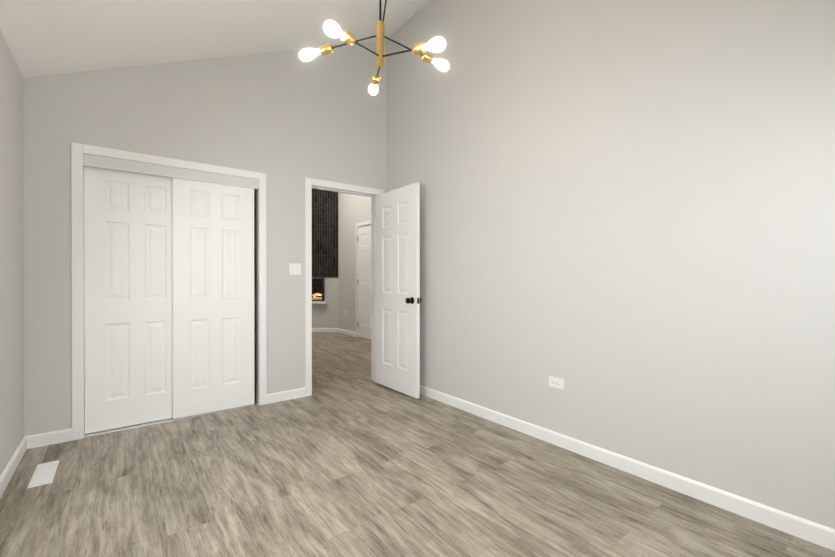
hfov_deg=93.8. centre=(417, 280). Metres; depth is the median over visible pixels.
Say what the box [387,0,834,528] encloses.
wall
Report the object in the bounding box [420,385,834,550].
baseboard
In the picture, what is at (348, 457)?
floor
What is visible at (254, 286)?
wall
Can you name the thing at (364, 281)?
hall door
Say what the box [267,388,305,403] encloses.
baseboard
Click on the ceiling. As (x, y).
(46, 37)
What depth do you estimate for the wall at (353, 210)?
7.93 m
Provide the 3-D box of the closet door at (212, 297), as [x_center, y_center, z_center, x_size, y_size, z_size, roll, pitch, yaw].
[-1.713,0.130,3.311,0.620,1.950,0.030,0,0,-38]
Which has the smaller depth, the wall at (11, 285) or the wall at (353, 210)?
the wall at (11, 285)
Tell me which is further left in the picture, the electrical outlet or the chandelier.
the chandelier
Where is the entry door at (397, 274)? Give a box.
[375,182,421,398]
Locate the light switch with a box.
[289,263,300,274]
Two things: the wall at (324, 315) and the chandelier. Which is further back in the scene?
the wall at (324, 315)
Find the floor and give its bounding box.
[0,332,834,556]
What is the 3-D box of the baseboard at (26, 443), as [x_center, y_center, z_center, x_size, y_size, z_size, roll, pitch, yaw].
[-1.298,1.082,0.891,0.013,0.085,4.300,0,0,-38]
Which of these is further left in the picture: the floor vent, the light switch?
the floor vent
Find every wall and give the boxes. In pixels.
[0,30,23,475]
[23,40,386,435]
[254,189,254,383]
[312,188,337,276]
[312,277,337,327]
[338,192,370,331]
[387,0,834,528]
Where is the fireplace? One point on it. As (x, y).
(318, 289)
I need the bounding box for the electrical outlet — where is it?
[549,376,563,389]
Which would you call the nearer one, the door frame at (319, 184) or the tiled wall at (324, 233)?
the door frame at (319, 184)
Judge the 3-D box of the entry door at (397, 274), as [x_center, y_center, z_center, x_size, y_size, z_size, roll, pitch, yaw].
[-0.217,0.093,3.948,0.173,2.020,0.751,0,0,-38]
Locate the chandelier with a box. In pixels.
[299,0,449,95]
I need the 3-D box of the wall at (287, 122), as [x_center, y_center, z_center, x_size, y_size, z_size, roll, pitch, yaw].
[-1.512,-0.812,3.507,3.104,3.858,0.120,0,0,-38]
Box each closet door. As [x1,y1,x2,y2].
[84,166,172,433]
[172,178,253,418]
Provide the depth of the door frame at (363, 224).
7.61 m
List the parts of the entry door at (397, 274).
entry door hardware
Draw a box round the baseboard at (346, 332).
[312,328,355,336]
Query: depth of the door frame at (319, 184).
3.79 m
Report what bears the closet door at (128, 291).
in the wall at (287, 122)
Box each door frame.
[305,177,382,395]
[356,221,370,336]
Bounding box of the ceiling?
[0,0,430,77]
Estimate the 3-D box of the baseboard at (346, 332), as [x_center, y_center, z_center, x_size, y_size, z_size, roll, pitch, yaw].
[-2.211,1.066,6.185,3.410,0.085,4.971,0,0,-38]
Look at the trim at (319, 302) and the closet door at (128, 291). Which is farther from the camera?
the trim at (319, 302)
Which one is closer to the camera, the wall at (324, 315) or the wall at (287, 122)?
the wall at (287, 122)
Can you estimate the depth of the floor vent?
2.25 m
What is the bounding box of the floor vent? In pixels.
[27,460,58,488]
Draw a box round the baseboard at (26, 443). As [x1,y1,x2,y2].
[0,435,31,497]
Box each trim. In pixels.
[71,142,266,440]
[312,301,326,303]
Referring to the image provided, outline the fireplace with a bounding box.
[312,278,324,300]
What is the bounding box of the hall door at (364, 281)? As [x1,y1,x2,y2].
[358,224,370,338]

